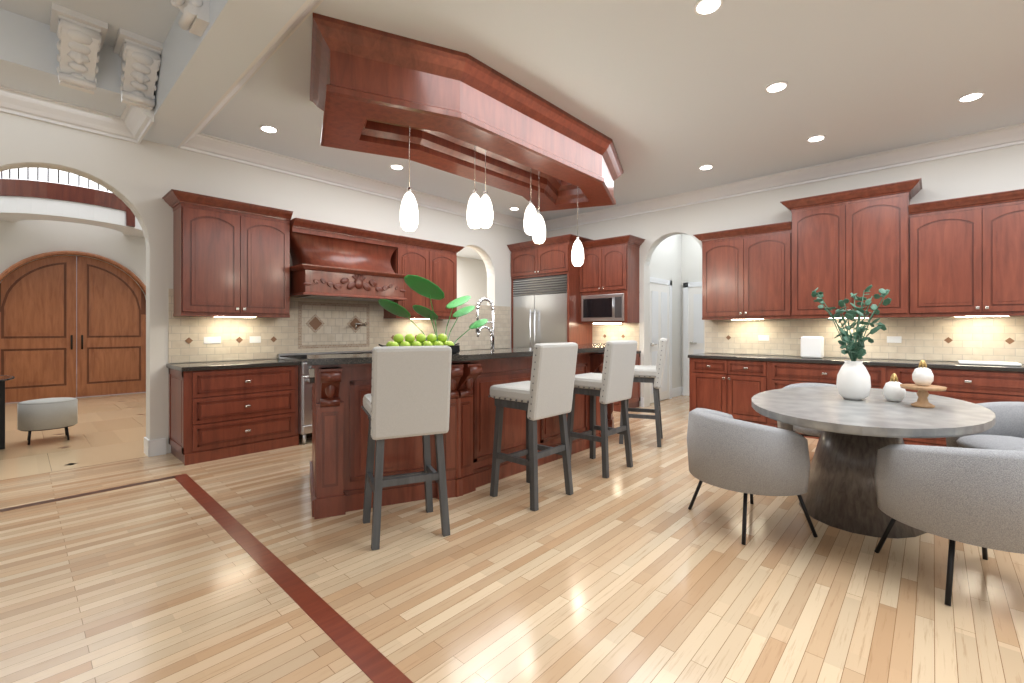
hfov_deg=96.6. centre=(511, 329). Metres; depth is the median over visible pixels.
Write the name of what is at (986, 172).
wall
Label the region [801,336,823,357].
canister
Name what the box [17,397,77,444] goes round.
round ottoman
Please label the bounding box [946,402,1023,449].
dining chair
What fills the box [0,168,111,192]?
window
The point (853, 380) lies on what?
vase
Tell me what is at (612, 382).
bar stool
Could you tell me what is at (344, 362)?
countertop
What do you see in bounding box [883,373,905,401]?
jars
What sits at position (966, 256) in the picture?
upper cabinet
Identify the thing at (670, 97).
ceiling
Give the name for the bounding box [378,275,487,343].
plant
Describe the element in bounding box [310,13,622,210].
wood ceiling
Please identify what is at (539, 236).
pendant light
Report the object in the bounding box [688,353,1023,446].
base cabinet
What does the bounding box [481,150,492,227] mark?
pendant light
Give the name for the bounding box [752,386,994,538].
oval dining table
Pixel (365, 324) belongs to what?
pot filler
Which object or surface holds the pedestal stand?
on the oval dining table at (855, 436)
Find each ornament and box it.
[50,3,107,94]
[113,28,162,110]
[170,0,209,36]
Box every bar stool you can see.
[361,346,451,549]
[488,342,577,510]
[567,340,636,477]
[619,338,667,446]
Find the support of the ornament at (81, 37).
attached to the ceiling at (670, 97)
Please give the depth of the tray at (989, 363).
4.43 m
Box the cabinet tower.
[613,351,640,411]
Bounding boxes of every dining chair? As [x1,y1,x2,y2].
[687,408,817,544]
[777,383,836,436]
[874,444,1023,605]
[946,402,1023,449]
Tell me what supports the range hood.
attached to the wall at (142, 179)
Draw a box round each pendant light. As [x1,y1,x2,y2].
[400,127,418,230]
[467,145,482,228]
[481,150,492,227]
[524,201,537,234]
[532,211,545,243]
[571,187,583,265]
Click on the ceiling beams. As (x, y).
(198, 76)
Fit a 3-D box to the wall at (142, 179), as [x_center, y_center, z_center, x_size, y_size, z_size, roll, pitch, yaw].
[-4.977,-0.590,3.150,0.242,3.700,16.200,0,0,43]
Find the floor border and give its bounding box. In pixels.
[0,474,412,682]
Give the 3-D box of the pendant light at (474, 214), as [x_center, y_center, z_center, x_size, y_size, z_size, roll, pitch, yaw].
[-0.335,-1.465,4.119,0.144,1.110,0.148,0,0,43]
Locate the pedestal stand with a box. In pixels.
[900,360,946,407]
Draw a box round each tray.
[379,333,459,352]
[958,360,1021,365]
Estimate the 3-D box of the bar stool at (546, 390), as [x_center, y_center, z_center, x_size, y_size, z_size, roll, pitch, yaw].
[0.160,0.681,3.459,0.523,1.162,0.478,0,0,43]
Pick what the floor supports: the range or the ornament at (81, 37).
the range
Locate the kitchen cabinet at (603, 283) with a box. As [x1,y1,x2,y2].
[507,234,644,348]
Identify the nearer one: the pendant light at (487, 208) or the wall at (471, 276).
the pendant light at (487, 208)
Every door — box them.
[0,255,145,402]
[650,277,671,402]
[683,282,703,395]
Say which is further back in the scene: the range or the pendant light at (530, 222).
the range
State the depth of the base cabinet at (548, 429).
4.41 m
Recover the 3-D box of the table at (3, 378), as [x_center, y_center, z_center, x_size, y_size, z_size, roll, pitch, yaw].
[-5.737,0.881,4.327,1.387,0.753,1.387,0,0,43]
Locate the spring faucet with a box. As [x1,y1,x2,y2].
[476,297,494,349]
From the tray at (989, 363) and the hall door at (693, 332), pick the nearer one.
the tray at (989, 363)
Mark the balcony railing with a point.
(27, 199)
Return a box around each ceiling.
[0,0,1023,220]
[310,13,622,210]
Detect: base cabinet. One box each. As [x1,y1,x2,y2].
[166,359,299,464]
[308,354,482,518]
[472,349,582,465]
[491,359,526,479]
[591,351,613,447]
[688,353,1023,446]
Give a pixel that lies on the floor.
(638, 571)
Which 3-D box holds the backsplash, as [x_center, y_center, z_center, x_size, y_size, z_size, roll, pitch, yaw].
[1.735,0.125,7.695,0.886,0.440,0.017,0,0,43]
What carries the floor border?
on the floor
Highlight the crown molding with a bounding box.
[0,0,1023,231]
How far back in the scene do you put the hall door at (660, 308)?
8.03 m
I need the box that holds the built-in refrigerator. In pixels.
[513,275,566,348]
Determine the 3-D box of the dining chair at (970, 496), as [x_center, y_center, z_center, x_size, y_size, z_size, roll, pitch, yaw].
[2.282,0.896,2.242,0.749,0.734,0.650,0,0,8]
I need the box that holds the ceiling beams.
[143,0,305,147]
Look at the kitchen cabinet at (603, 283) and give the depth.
7.50 m
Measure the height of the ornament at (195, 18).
0.475 m
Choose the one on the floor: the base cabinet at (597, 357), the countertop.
the base cabinet at (597, 357)
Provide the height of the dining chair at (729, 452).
0.734 m
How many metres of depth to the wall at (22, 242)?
8.25 m
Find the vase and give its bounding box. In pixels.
[811,285,891,399]
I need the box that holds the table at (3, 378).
[0,375,14,448]
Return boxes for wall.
[0,111,532,456]
[0,220,145,298]
[457,246,486,304]
[545,144,1023,407]
[650,234,701,396]
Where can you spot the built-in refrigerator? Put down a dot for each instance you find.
(539, 309)
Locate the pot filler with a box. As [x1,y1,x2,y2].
[354,322,368,327]
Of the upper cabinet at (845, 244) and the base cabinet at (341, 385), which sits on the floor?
the base cabinet at (341, 385)
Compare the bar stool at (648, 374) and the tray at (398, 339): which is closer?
the tray at (398, 339)
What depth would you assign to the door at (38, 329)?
8.31 m
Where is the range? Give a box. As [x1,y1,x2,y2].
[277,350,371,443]
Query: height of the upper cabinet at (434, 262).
1.112 m
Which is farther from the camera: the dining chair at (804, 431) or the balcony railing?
the balcony railing
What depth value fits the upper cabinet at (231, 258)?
4.71 m
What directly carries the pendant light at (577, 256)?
hanging from the wood ceiling at (376, 91)
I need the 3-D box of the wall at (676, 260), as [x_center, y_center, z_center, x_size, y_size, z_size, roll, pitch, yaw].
[3.455,-0.430,7.615,2.250,3.380,1.800,0,0,43]
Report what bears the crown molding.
attached to the wall at (142, 179)
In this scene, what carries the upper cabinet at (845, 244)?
attached to the wall at (986, 172)
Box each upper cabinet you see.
[162,189,292,317]
[384,236,463,319]
[693,221,791,319]
[790,190,911,317]
[908,189,1023,317]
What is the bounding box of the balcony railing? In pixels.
[0,168,143,236]
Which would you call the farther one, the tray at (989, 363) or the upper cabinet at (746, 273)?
the upper cabinet at (746, 273)
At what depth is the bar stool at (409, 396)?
2.68 m
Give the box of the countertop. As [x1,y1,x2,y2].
[307,343,604,370]
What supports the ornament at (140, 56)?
attached to the ceiling at (670, 97)
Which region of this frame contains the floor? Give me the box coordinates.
[0,374,1023,682]
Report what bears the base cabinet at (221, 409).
on the floor
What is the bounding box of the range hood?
[290,218,407,301]
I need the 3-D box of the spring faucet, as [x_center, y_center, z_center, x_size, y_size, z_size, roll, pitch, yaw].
[-0.249,0.008,4.699,0.123,0.679,0.270,0,0,43]
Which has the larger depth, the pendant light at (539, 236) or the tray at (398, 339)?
the pendant light at (539, 236)
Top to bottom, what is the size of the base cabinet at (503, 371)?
1.030 m
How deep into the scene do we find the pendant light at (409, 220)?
3.63 m

